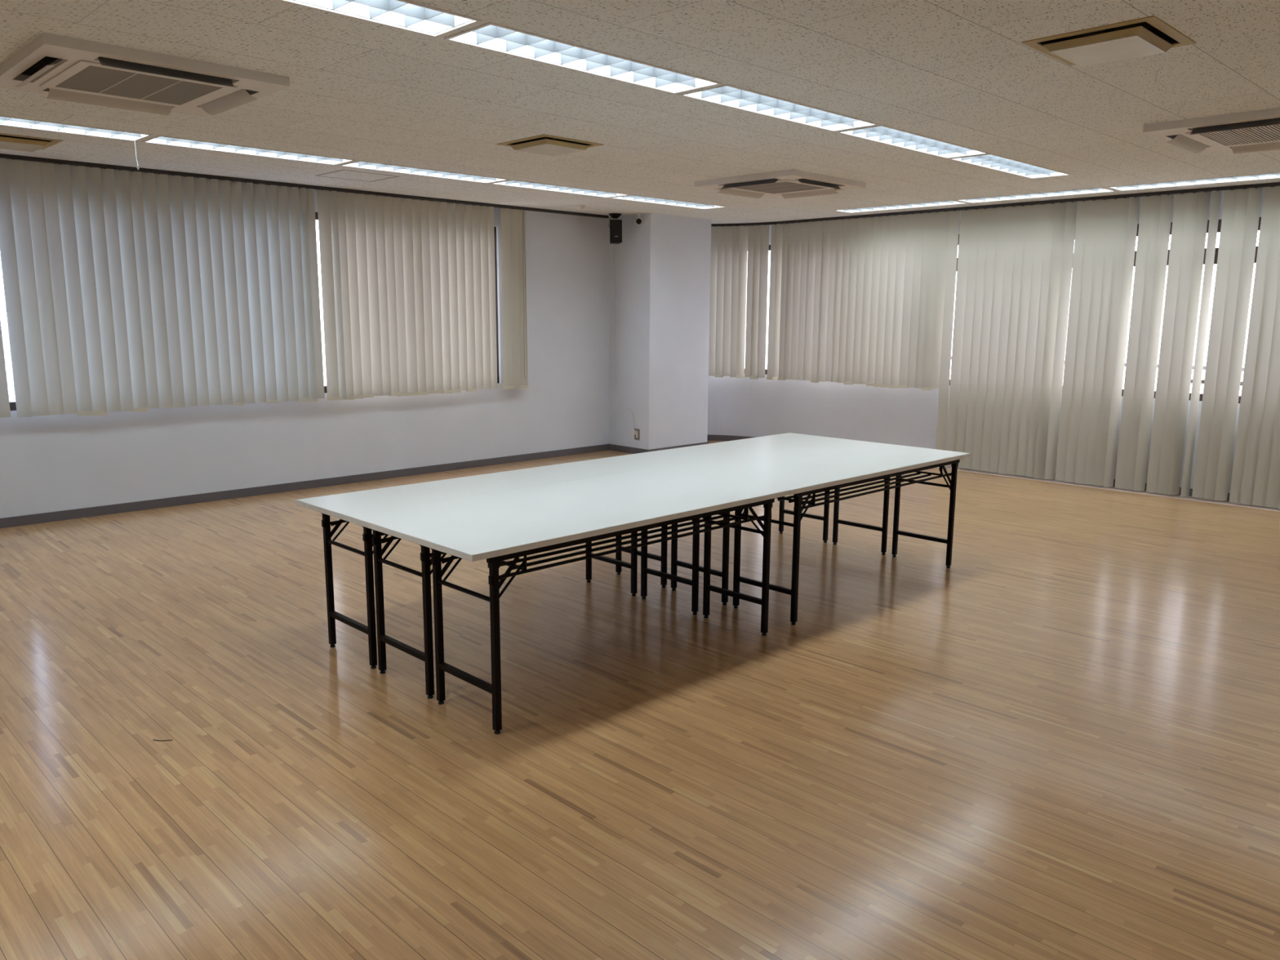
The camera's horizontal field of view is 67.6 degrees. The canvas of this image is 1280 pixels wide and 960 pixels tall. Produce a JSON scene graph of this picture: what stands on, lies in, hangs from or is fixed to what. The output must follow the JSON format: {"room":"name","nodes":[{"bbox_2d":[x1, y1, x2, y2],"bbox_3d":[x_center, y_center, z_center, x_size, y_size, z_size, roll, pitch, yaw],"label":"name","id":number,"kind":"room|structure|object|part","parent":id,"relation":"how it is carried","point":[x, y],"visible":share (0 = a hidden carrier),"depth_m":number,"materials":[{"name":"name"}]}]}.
{"room":"community hall","nodes":[
{"label":"community hall","id":0,"kind":"room"},
{"bbox_2d":[0,319,10,417],"bbox_3d":[-4.743,-1.222,6.055,1.150,1.771,0.053,-9,14,-44],"label":"window","id":1,"kind":"structure","parent":0,"point":[5,411],"depth_m":6.54,"materials":[{"name":"beige glass"}]},
{"bbox_2d":[0,189,608,518],"bbox_3d":[-4.205,-1.122,6.855,10.700,2.836,0.140,-9,14,-44],"label":"wall","id":2,"kind":"structure","parent":0,"point":[54,463],"depth_m":8.60,"materials":[{"name":"white paint"}]},
{"bbox_2d":[8,400,16,410],"bbox_3d":[-4.047,-1.304,6.972,3.370,1.525,0.070,-9,14,-44],"label":"window","id":3,"kind":"structure","parent":2,"relation":"in","point":[12,404],"depth_m":6.71,"materials":[{"name":"brown metal"}]},
{"bbox_2d":[0,444,608,528],"bbox_3d":[-4.125,0.244,7.074,10.600,0.070,0.010,-9,14,-44],"label":"baseboard","id":4,"kind":"structure","parent":2,"relation":"attached to","point":[36,518],"depth_m":8.04,"materials":[{"name":"grey plastic"}]},
{"bbox_2d":[315,212,498,393],"bbox_3d":[-2.141,-1.614,8.820,1.975,1.525,0.070,-9,14,-44],"label":"window","id":5,"kind":"structure","parent":2,"relation":"in","point":[316,213],"depth_m":9.45,"materials":[{"name":"white glass"}]},
{"bbox_2d":[0,440,1279,959],"bbox_3d":[0.108,0.883,4.111,12.590,0.120,11.466,-9,14,-44],"label":"floor","id":6,"kind":"structure","parent":0,"point":[1060,740],"depth_m":3.40,"materials":[{"name":"brown wood"}]},
{"bbox_2d":[296,458,653,669],"bbox_3d":[-0.719,0.354,4.737,1.800,0.698,0.448,-9,14,-44],"label":"folding table","id":7,"kind":"object","parent":6,"relation":"on","point":[337,505],"visible":0.62,"depth_m":4.37,"materials":[{"name":"white laminate"}]},
{"bbox_3d":[-1.409,0.430,4.327,0.035,0.654,0.030,-9,14,-44],"label":"leg","id":8,"kind":"part","parent":7,"relation":"part of","materials":[{"name":"black paint"}]},
{"bbox_2d":[328,520,387,536],"bbox_3d":[-0.718,0.085,4.691,1.550,0.098,0.366,-9,14,-44],"label":"wire shelf","id":9,"kind":"object","parent":7,"relation":"attached to","point":[366,531],"depth_m":4.29,"materials":[{"name":"black metal"}]},
{"bbox_3d":[-1.149,0.477,4.066,0.035,0.654,0.030,-9,14,-44],"label":"leg","id":10,"kind":"part","parent":7,"relation":"part of","materials":[{"name":"black paint"}]},
{"bbox_3d":[-0.290,0.247,5.411,0.035,0.654,0.030,-9,14,-44],"label":"leg","id":11,"kind":"part","parent":7,"relation":"part of","materials":[{"name":"black paint"}]},
{"bbox_3d":[-0.030,0.294,5.151,0.035,0.654,0.030,-9,14,-44],"label":"leg","id":12,"kind":"part","parent":7,"relation":"part of","materials":[{"name":"black paint"}]},
{"bbox_2d":[345,467,716,698],"bbox_3d":[-0.405,0.411,4.423,1.800,0.698,0.448,-9,14,-44],"label":"folding table","id":13,"kind":"object","parent":6,"relation":"on","point":[393,522],"visible":0.62,"depth_m":4.07,"materials":[{"name":"white laminate"}]},
{"bbox_3d":[-1.095,0.486,4.012,0.035,0.654,0.030,-9,14,-44],"label":"leg","id":14,"kind":"part","parent":13,"relation":"part of","materials":[{"name":"black paint"}]},
{"bbox_3d":[-0.835,0.533,3.752,0.035,0.654,0.030,-9,14,-44],"label":"leg","id":15,"kind":"part","parent":13,"relation":"part of","materials":[{"name":"black paint"}]},
{"bbox_3d":[0.024,0.304,5.097,0.035,0.654,0.030,-9,14,-44],"label":"leg","id":16,"kind":"part","parent":13,"relation":"part of","materials":[{"name":"black paint"}]},
{"bbox_3d":[0.284,0.351,4.837,0.035,0.654,0.030,-9,14,-44],"label":"leg","id":17,"kind":"part","parent":13,"relation":"part of","materials":[{"name":"black paint"}]},
{"bbox_2d":[403,478,790,734],"bbox_3d":[-0.091,0.468,4.109,1.800,0.698,0.448,-9,14,-44],"label":"folding table","id":18,"kind":"object","parent":6,"relation":"on","point":[497,540],"visible":1,"depth_m":3.79,"materials":[{"name":"white laminate"}]},
{"bbox_3d":[-0.781,0.543,3.698,0.035,0.654,0.030,-9,14,-44],"label":"leg","id":19,"kind":"part","parent":18,"relation":"part of","materials":[{"name":"black paint"}]},
{"bbox_3d":[-0.521,0.590,3.438,0.035,0.654,0.030,-9,14,-44],"label":"leg","id":20,"kind":"part","parent":18,"relation":"part of","materials":[{"name":"black paint"}]},
{"bbox_2d":[440,507,764,579],"bbox_3d":[-0.090,0.199,4.062,1.550,0.098,0.366,-9,14,-44],"label":"wire shelf","id":21,"kind":"object","parent":18,"relation":"attached to","point":[499,561],"depth_m":3.83,"materials":[{"name":"black metal"}]},
{"bbox_3d":[-0.089,0.161,4.055,1.626,0.026,0.400,-9,14,-44],"label":"under frame","id":22,"kind":"part","parent":18,"relation":"part of","materials":[{"name":"black paint"}]},
{"bbox_3d":[0.338,0.361,4.783,0.035,0.654,0.030,-9,14,-44],"label":"leg","id":23,"kind":"part","parent":18,"relation":"part of","materials":[{"name":"black paint"}]},
{"bbox_3d":[0.598,0.408,4.523,0.035,0.654,0.030,-9,14,-44],"label":"leg","id":24,"kind":"part","parent":18,"relation":"part of","materials":[{"name":"black paint"}]},
{"bbox_2d":[600,432,843,587],"bbox_3d":[0.564,0.145,5.982,1.800,0.698,0.448,-9,14,-44],"label":"folding table","id":25,"kind":"object","parent":6,"relation":"on","point":[662,458],"visible":0.4,"depth_m":5.79,"materials":[{"name":"white laminate"}]},
{"bbox_3d":[-0.125,0.221,5.571,0.035,0.654,0.030,-9,14,-44],"label":"leg","id":26,"kind":"part","parent":25,"relation":"part of","materials":[{"name":"black paint"}]},
{"bbox_3d":[0.135,0.267,5.311,0.035,0.654,0.030,-9,14,-44],"label":"leg","id":27,"kind":"part","parent":25,"relation":"part of","materials":[{"name":"black paint"}]},
{"bbox_3d":[0.994,0.038,6.656,0.035,0.654,0.030,-9,14,-44],"label":"leg","id":28,"kind":"part","parent":25,"relation":"part of","materials":[{"name":"black paint"}]},
{"bbox_3d":[1.253,0.085,6.396,0.035,0.654,0.030,-9,14,-44],"label":"leg","id":29,"kind":"part","parent":25,"relation":"part of","materials":[{"name":"black paint"}]},
{"bbox_2d":[657,439,902,605],"bbox_3d":[0.878,0.202,5.668,1.800,0.698,0.448,-9,14,-44],"label":"folding table","id":30,"kind":"object","parent":6,"relation":"on","point":[723,467],"visible":0.48,"depth_m":5.47,"materials":[{"name":"white laminate"}]},
{"bbox_3d":[0.189,0.277,5.257,0.035,0.654,0.030,-9,14,-44],"label":"leg","id":31,"kind":"part","parent":30,"relation":"part of","materials":[{"name":"black paint"}]},
{"bbox_3d":[0.449,0.324,4.997,0.035,0.654,0.030,-9,14,-44],"label":"leg","id":32,"kind":"part","parent":30,"relation":"part of","materials":[{"name":"black paint"}]},
{"bbox_3d":[1.308,0.095,6.342,0.035,0.654,0.030,-9,14,-44],"label":"leg","id":33,"kind":"part","parent":30,"relation":"part of","materials":[{"name":"black paint"}]},
{"bbox_3d":[1.567,0.142,6.082,0.035,0.654,0.030,-9,14,-44],"label":"leg","id":34,"kind":"part","parent":30,"relation":"part of","materials":[{"name":"black paint"}]},
{"bbox_2d":[720,445,970,625],"bbox_3d":[1.192,0.258,5.354,1.800,0.698,0.448,-9,14,-44],"label":"folding table","id":35,"kind":"object","parent":6,"relation":"on","point":[813,477],"visible":0.84,"depth_m":5.11,"materials":[{"name":"white laminate"}]},
{"bbox_3d":[0.503,0.334,4.942,0.035,0.654,0.030,-9,14,-44],"label":"leg","id":36,"kind":"part","parent":35,"relation":"part of","materials":[{"name":"black paint"}]},
{"bbox_3d":[0.763,0.381,4.683,0.035,0.654,0.030,-9,14,-44],"label":"leg","id":37,"kind":"part","parent":35,"relation":"part of","materials":[{"name":"black paint"}]},
{"bbox_2d":[775,466,952,509],"bbox_3d":[1.194,-0.011,5.307,1.550,0.098,0.366,-9,14,-44],"label":"wire shelf","id":38,"kind":"object","parent":35,"relation":"attached to","point":[811,503],"depth_m":5.11,"materials":[{"name":"black metal"}]},
{"bbox_3d":[1.194,-0.049,5.300,1.626,0.026,0.400,-9,14,-44],"label":"under frame","id":39,"kind":"part","parent":35,"relation":"part of","materials":[{"name":"black paint"}]},
{"bbox_3d":[1.622,0.152,6.027,0.035,0.654,0.030,-9,14,-44],"label":"leg","id":40,"kind":"part","parent":35,"relation":"part of","materials":[{"name":"black paint"}]},
{"bbox_3d":[1.881,0.199,5.767,0.035,0.654,0.030,-9,14,-44],"label":"leg","id":41,"kind":"part","parent":35,"relation":"part of","materials":[{"name":"black paint"}]},
{"bbox_2d":[0,0,1279,223],"bbox_3d":[0.124,-1.680,3.664,12.590,0.012,11.466,-9,14,-44],"label":"ceiling","id":42,"kind":"structure","parent":0,"point":[957,72],"depth_m":4.56,"materials":[{"name":"tile"}]},
{"bbox_2d":[0,133,62,151],"bbox_3d":[-3.854,-2.095,5.840,0.467,0.106,0.467,-9,14,-44],"label":"ceiling vent","id":43,"kind":"object","parent":42,"relation":"in","point":[7,141],"visible":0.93,"depth_m":5.83,"materials":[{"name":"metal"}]},
{"bbox_3d":[-3.855,-2.044,5.849,0.311,0.003,0.311,-9,14,-44],"label":"panel","id":44,"kind":"part","parent":43,"relation":"part of","materials":[{"name":"beige plastic"}]},
{"bbox_2d":[0,115,152,169],"bbox_3d":[-3.428,-1.946,5.302,1.268,0.287,0.296,-9,14,-44],"label":"ceiling light","id":45,"kind":"object","parent":42,"relation":"attached to","point":[4,120],"visible":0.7,"depth_m":5.51,"materials":[{"name":"white plastic"}]},
{"bbox_3d":[-3.428,-1.980,5.296,1.268,0.008,0.296,-9,14,-44],"label":"frame","id":46,"kind":"part","parent":45,"relation":"part of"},
{"bbox_2d":[0,32,289,116],"bbox_3d":[-2.222,-1.752,4.238,0.950,0.072,0.950,-9,14,-44],"label":"air conditioner","id":47,"kind":"object","parent":42,"relation":"attached to","point":[63,68],"visible":1,"depth_m":4.11,"materials":[{"name":"beige plastic"}]},
{"bbox_2d":[55,65,222,105],"bbox_3d":[-2.222,-1.746,4.240,0.536,0.004,0.536,-9,14,-44],"label":"grille","id":48,"kind":"object","parent":47,"relation":"attached to","point":[93,79],"depth_m":4.23,"materials":[{"name":"grey plastic"}]},
{"bbox_2d":[0,153,324,417],"bbox_3d":[-3.519,-1.417,7.243,2.284,1.779,0.079,-9,14,-44],"label":"vertical blind","id":49,"kind":"object","parent":42,"relation":"hanging from","point":[126,288],"visible":1,"depth_m":7.13,"materials":[{"name":"beige fabric"}]},
{"bbox_3d":[-3.526,-2.279,7.085,2.255,0.026,0.045,-9,14,-44],"label":"head rail","id":50,"kind":"part","parent":49,"relation":"part of","materials":[{"name":"metal"}]},
{"bbox_2d":[141,135,355,164],"bbox_3d":[-2.500,-2.183,6.186,1.268,0.113,0.296,-9,14,-44],"label":"ceiling light","id":51,"kind":"object","parent":42,"relation":"attached to","point":[161,140],"visible":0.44,"depth_m":6.20,"materials":[{"name":"white plastic"}]},
{"bbox_2d":[315,169,399,182],"bbox_3d":[-2.161,-2.322,7.303,0.470,0.002,0.450,-9,14,-44],"label":"ceiling hatch","id":52,"kind":"object","parent":42,"relation":"attached to","point":[342,174],"visible":1,"depth_m":7.29,"materials":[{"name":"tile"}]},
{"bbox_2d":[278,0,482,37],"bbox_3d":[-1.115,-1.626,3.043,1.268,0.113,0.296,-9,14,-44],"label":"ceiling light","id":53,"kind":"object","parent":42,"relation":"attached to","point":[404,15],"visible":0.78,"depth_m":3.37,"materials":[{"name":"white plastic"}]},
{"bbox_2d":[338,160,508,182],"bbox_3d":[-1.572,-2.334,7.086,1.268,0.113,0.296,-9,14,-44],"label":"ceiling light","id":54,"kind":"object","parent":42,"relation":"attached to","point":[358,164],"visible":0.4,"depth_m":7.11,"materials":[{"name":"white plastic"}]},
{"bbox_2d":[310,185,608,400],"bbox_3d":[-1.540,-1.739,9.166,3.330,1.780,0.082,-9,14,-44],"label":"vertical blind","id":55,"kind":"object","parent":42,"relation":"hanging from","point":[408,282],"visible":1,"depth_m":8.69,"materials":[{"name":"beige fabric"}]},
{"bbox_3d":[-1.535,-2.604,9.015,3.330,0.026,0.045,-9,14,-44],"label":"head rail","id":56,"kind":"part","parent":55,"relation":"part of","materials":[{"name":"black metal"}]},
{"bbox_3d":[-1.148,-1.838,9.526,0.037,1.647,0.004,-9,14,-44],"label":"operating cord","id":57,"kind":"part","parent":55,"relation":"part of","materials":[{"name":"white plastic"}]},
{"bbox_2d":[496,133,603,155],"bbox_3d":[-0.553,-2.080,5.869,0.467,0.106,0.467,-9,14,-44],"label":"ceiling vent","id":58,"kind":"object","parent":42,"relation":"in","point":[546,144],"visible":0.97,"depth_m":5.82,"materials":[{"name":"metal"}]},
{"bbox_3d":[-0.553,-2.029,5.878,0.311,0.003,0.311,-9,14,-44],"label":"panel","id":59,"kind":"part","parent":58,"relation":"part of","materials":[{"name":"beige plastic"}]},
{"bbox_3d":[-0.553,-2.062,5.872,0.467,0.006,0.467,-9,14,-44],"label":"frame","id":60,"kind":"part","parent":58,"relation":"part of","materials":[{"name":"metal"}]},
{"bbox_2d":[489,179,629,197],"bbox_3d":[-0.645,-2.486,7.985,1.268,0.113,0.296,-9,14,-44],"label":"ceiling light","id":61,"kind":"object","parent":42,"relation":"attached to","point":[514,183],"visible":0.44,"depth_m":8.01,"materials":[{"name":"white plastic"}]},
{"bbox_2d":[574,204,585,210],"bbox_3d":[-0.576,-2.624,9.217,0.104,0.044,0.104,-9,14,-44],"label":"smoke detector","id":62,"kind":"object","parent":42,"relation":"attached to","point":[580,207],"visible":1,"depth_m":9.19,"materials":[{"name":"beige plastic"}]},
{"bbox_2d":[443,22,722,93],"bbox_3d":[-0.187,-1.778,3.942,1.268,0.113,0.296,-9,14,-44],"label":"ceiling light","id":63,"kind":"object","parent":42,"relation":"attached to","point":[490,36],"visible":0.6,"depth_m":3.94,"materials":[{"name":"white plastic"}]},
{"bbox_2d":[608,213,622,244],"bbox_3d":[-0.262,-2.624,9.978,0.143,0.303,0.157,-1,10,-6],"label":"wall speaker","id":64,"kind":"object","parent":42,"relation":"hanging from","point":[615,225],"visible":1,"depth_m":9.92,"materials":[{"name":"black plastic"}]},
{"bbox_2d":[610,220,622,241],"bbox_3d":[-0.247,-2.585,9.920,0.114,0.217,0.019,-1,10,-9],"label":"grille","id":65,"kind":"object","parent":64,"relation":"attached to","point":[615,225],"depth_m":9.92,"materials":[{"name":"black plastic"}]},
{"bbox_2d":[635,213,642,224],"bbox_3d":[-0.012,-2.704,9.907,0.068,0.117,0.062,0,10,0],"label":"security camera","id":66,"kind":"object","parent":42,"relation":"attached to","point":[638,220],"visible":1,"depth_m":9.89,"materials":[{"name":"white plastic"}]},
{"bbox_2d":[609,195,726,208],"bbox_3d":[0.283,-2.637,8.885,1.268,0.113,0.296,-9,14,-44],"label":"ceiling light","id":67,"kind":"object","parent":42,"relation":"attached to","point":[632,197],"visible":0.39,"depth_m":8.92,"materials":[{"name":"white plastic"}]},
{"bbox_2d":[679,84,879,131],"bbox_3d":[0.740,-1.929,4.842,1.268,0.113,0.296,-9,14,-44],"label":"ceiling light","id":68,"kind":"object","parent":42,"relation":"attached to","point":[726,95],"visible":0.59,"depth_m":4.85,"materials":[{"name":"white plastic"}]},
{"bbox_2d":[693,168,866,198],"bbox_3d":[1.097,-2.300,7.495,0.950,0.072,0.950,-9,14,-44],"label":"air conditioner","id":69,"kind":"object","parent":42,"relation":"attached to","point":[787,184],"visible":1,"depth_m":7.36,"materials":[{"name":"beige plastic"}]},
{"bbox_2d":[729,179,832,195],"bbox_3d":[1.097,-2.292,7.497,0.626,0.005,0.626,-9,14,-44],"label":"grille","id":70,"kind":"object","parent":69,"relation":"attached to","point":[781,186],"depth_m":7.51,"materials":[{"name":"plastic"}]},
{"bbox_2d":[708,208,949,390],"bbox_3d":[1.754,-1.952,10.472,3.273,1.770,0.467,7,12,33],"label":"vertical blind","id":71,"kind":"object","parent":42,"relation":"hanging from","point":[860,299],"visible":0.84,"depth_m":10.30,"materials":[{"name":"beige fabric"}]},
{"bbox_3d":[1.758,-2.812,10.324,3.269,0.026,0.467,7,12,33],"label":"head rail","id":72,"kind":"part","parent":71,"relation":"part of","materials":[{"name":"black metal"}]},
{"bbox_2d":[833,200,968,213],"bbox_3d":[2.471,-2.667,9.136,0.296,0.113,1.268,-9,14,-44],"label":"ceiling light","id":73,"kind":"object","parent":42,"relation":"attached to","point":[949,202],"visible":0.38,"depth_m":9.16,"materials":[{"name":"white plastic"}]},
{"bbox_2d":[835,124,989,158],"bbox_3d":[1.668,-2.080,5.741,1.268,0.113,0.296,-9,14,-44],"label":"ceiling light","id":74,"kind":"object","parent":42,"relation":"attached to","point":[882,134],"visible":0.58,"depth_m":5.76,"materials":[{"name":"white plastic"}]},
{"bbox_2d":[948,153,1071,178],"bbox_3d":[2.595,-2.231,6.640,1.268,0.113,0.296,-9,14,-44],"label":"ceiling light","id":75,"kind":"object","parent":42,"relation":"attached to","point":[990,161],"visible":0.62,"depth_m":6.67,"materials":[{"name":"white plastic"}]},
{"bbox_2d":[956,187,1115,203],"bbox_3d":[3.383,-2.502,8.223,0.296,0.113,1.268,-9,14,-44],"label":"ceiling light","id":76,"kind":"object","parent":42,"relation":"attached to","point":[1093,190],"visible":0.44,"depth_m":8.24,"materials":[{"name":"white plastic"}]},
{"bbox_2d":[1021,15,1195,66],"bbox_3d":[1.771,-1.671,3.610,0.467,0.106,0.467,-9,14,-44],"label":"ceiling vent","id":77,"kind":"object","parent":42,"relation":"in","point":[1148,35],"visible":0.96,"depth_m":3.57,"materials":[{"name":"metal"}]},
{"bbox_3d":[1.771,-1.621,3.619,0.311,0.003,0.311,-9,14,-44],"label":"panel","id":78,"kind":"part","parent":77,"relation":"part of","materials":[{"name":"beige plastic"}]},
{"bbox_3d":[1.771,-1.672,3.610,0.024,0.102,0.024,-9,14,-44],"label":"stem","id":79,"kind":"part","parent":77,"relation":"part of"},
{"bbox_2d":[1106,172,1279,191],"bbox_3d":[4.295,-2.337,7.311,0.296,0.113,1.268,-9,14,-44],"label":"ceiling light","id":80,"kind":"object","parent":42,"relation":"attached to","point":[1268,175],"visible":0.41,"depth_m":7.37,"materials":[{"name":"white plastic"}]},
{"bbox_2d":[1142,107,1279,154],"bbox_3d":[3.391,-1.879,5.164,0.950,0.072,0.950,-9,14,-44],"label":"air conditioner","id":81,"kind":"object","parent":42,"relation":"attached to","point":[1256,131],"visible":1,"depth_m":5.14,"materials":[{"name":"beige plastic"}]},
{"bbox_3d":[3.391,-1.871,5.165,0.626,0.005,0.626,-9,14,-44],"label":"grille frame","id":82,"kind":"part","parent":81,"relation":"part of","materials":[{"name":"beige plastic"}]},
{"bbox_2d":[1199,124,1279,146],"bbox_3d":[3.391,-1.871,5.165,0.536,0.004,0.544,-9,14,-44],"label":"grille","id":83,"kind":"object","parent":81,"relation":"attached to","point":[1267,134],"depth_m":5.25,"materials":[{"name":"beige plastic"}]},
{"bbox_2d":[608,213,711,449],"bbox_3d":[0.009,-1.788,10.822,0.950,2.836,1.233,-9,14,-44],"label":"wall column","id":84,"kind":"structure","parent":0,"point":[660,300],"depth_m":10.35,"materials":[{"name":"white paint"}]},
{"bbox_2d":[613,218,634,430],"bbox_3d":[-0.167,-1.673,10.318,0.026,2.251,0.365,-8,13,-40],"label":"cable","id":85,"kind":"object","parent":84,"relation":"attached to","point":[613,219],"visible":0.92,"depth_m":10.43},
{"bbox_2d":[632,428,639,439],"bbox_3d":[-0.043,-0.494,10.377,0.040,0.120,0.076,-9,14,-44],"label":"power outlet","id":86,"kind":"object","parent":84,"relation":"attached to","point":[636,432],"visible":1,"depth_m":10.38,"materials":[{"name":"white plastic"}]},
{"bbox_2d":[608,441,708,453],"bbox_3d":[0.145,-0.400,10.915,0.970,0.070,0.843,-9,14,-44],"label":"baseboard","id":87,"kind":"structure","parent":84,"relation":"attached to","point":[611,446],"depth_m":10.54,"materials":[{"name":"grey plastic"}]},
{"bbox_2d":[707,224,790,436],"bbox_3d":[0.963,-1.865,11.298,1.844,2.836,0.376,3,10,14],"label":"wall","id":88,"kind":"structure","parent":0,"point":[746,406],"depth_m":11.39,"materials":[{"name":"white paint"}]},
{"bbox_2d":[706,434,757,440],"bbox_3d":[1.019,-0.490,11.463,1.549,0.070,0.202,3,10,17],"label":"baseboard","id":89,"kind":"structure","parent":88,"relation":"attached to","point":[710,437],"depth_m":11.55,"materials":[{"name":"grey plastic"}]},
{"bbox_2d":[744,244,770,374],"bbox_3d":[1.106,-1.999,11.257,1.562,1.485,0.246,4,10,19],"label":"window","id":90,"kind":"structure","parent":88,"relation":"in","point":[766,370],"depth_m":11.24,"materials":[{"name":"white glass"}]},
{"bbox_2d":[788,187,1264,493],"bbox_3d":[5.189,-1.186,7.555,0.140,2.836,9.700,-9,14,-44],"label":"wall","id":91,"kind":"structure","parent":0,"point":[908,416],"depth_m":10.27,"materials":[{"name":"white paint"}]},
{"bbox_2d":[949,217,1261,403],"bbox_3d":[4.603,-1.429,8.112,0.070,1.485,4.465,-9,14,-44],"label":"window","id":92,"kind":"structure","parent":91,"relation":"in","point":[1260,219],"depth_m":7.91,"materials":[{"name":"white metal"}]},
{"bbox_2d":[935,182,1279,508],"bbox_3d":[4.535,-1.110,7.924,0.092,2.521,4.415,-9,14,-44],"label":"vertical blind","id":93,"kind":"object","parent":92,"relation":"attached to","point":[1015,262],"visible":0.99,"depth_m":8.29,"materials":[{"name":"beige fabric"}]},
{"bbox_3d":[4.543,-2.338,7.710,0.045,0.026,4.415,-9,14,-44],"label":"head rail","id":94,"kind":"part","parent":93,"relation":"part of","materials":[{"name":"metal"}]},
{"bbox_2d":[937,465,1279,511],"bbox_3d":[5.708,0.346,7.032,0.170,0.004,7.650,-9,14,-44],"label":"trim","id":95,"kind":"structure","parent":91,"relation":"attached to","point":[1112,488],"depth_m":8.43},
{"bbox_2d":[1054,476,1230,501],"bbox_3d":[5.092,0.178,7.776,0.010,0.070,9.600,-9,14,-44],"label":"baseboard","id":96,"kind":"structure","parent":91,"relation":"attached to","point":[1190,490],"depth_m":8.17,"materials":[{"name":"grey plastic"}]},
{"bbox_3d":[4.490,0.069,8.936,0.480,0.120,7.100,-9,14,-44],"label":"floor","id":97,"kind":"structure","parent":0,"visible":0},
{"bbox_2d":[951,355,1244,386],"bbox_3d":[4.522,-0.532,8.859,0.030,1.091,6.900,-9,14,-44],"label":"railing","id":98,"kind":"object","parent":97,"relation":"on","point":[1204,366],"visible":0.02,"depth_m":8.36,"materials":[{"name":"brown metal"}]},
{"bbox_3d":[4.525,-1.054,8.768,0.030,0.032,6.900,-9,14,-44],"label":"rail","id":99,"kind":"part","parent":98,"relation":"part of","materials":[{"name":"grey metal"}]},
{"bbox_3d":[5.839,-0.698,7.473,0.030,0.034,3.150,-9,14,-44],"label":"rail","id":100,"kind":"part","parent":98,"relation":"part of","materials":[{"name":"brown metal"}]}
]}

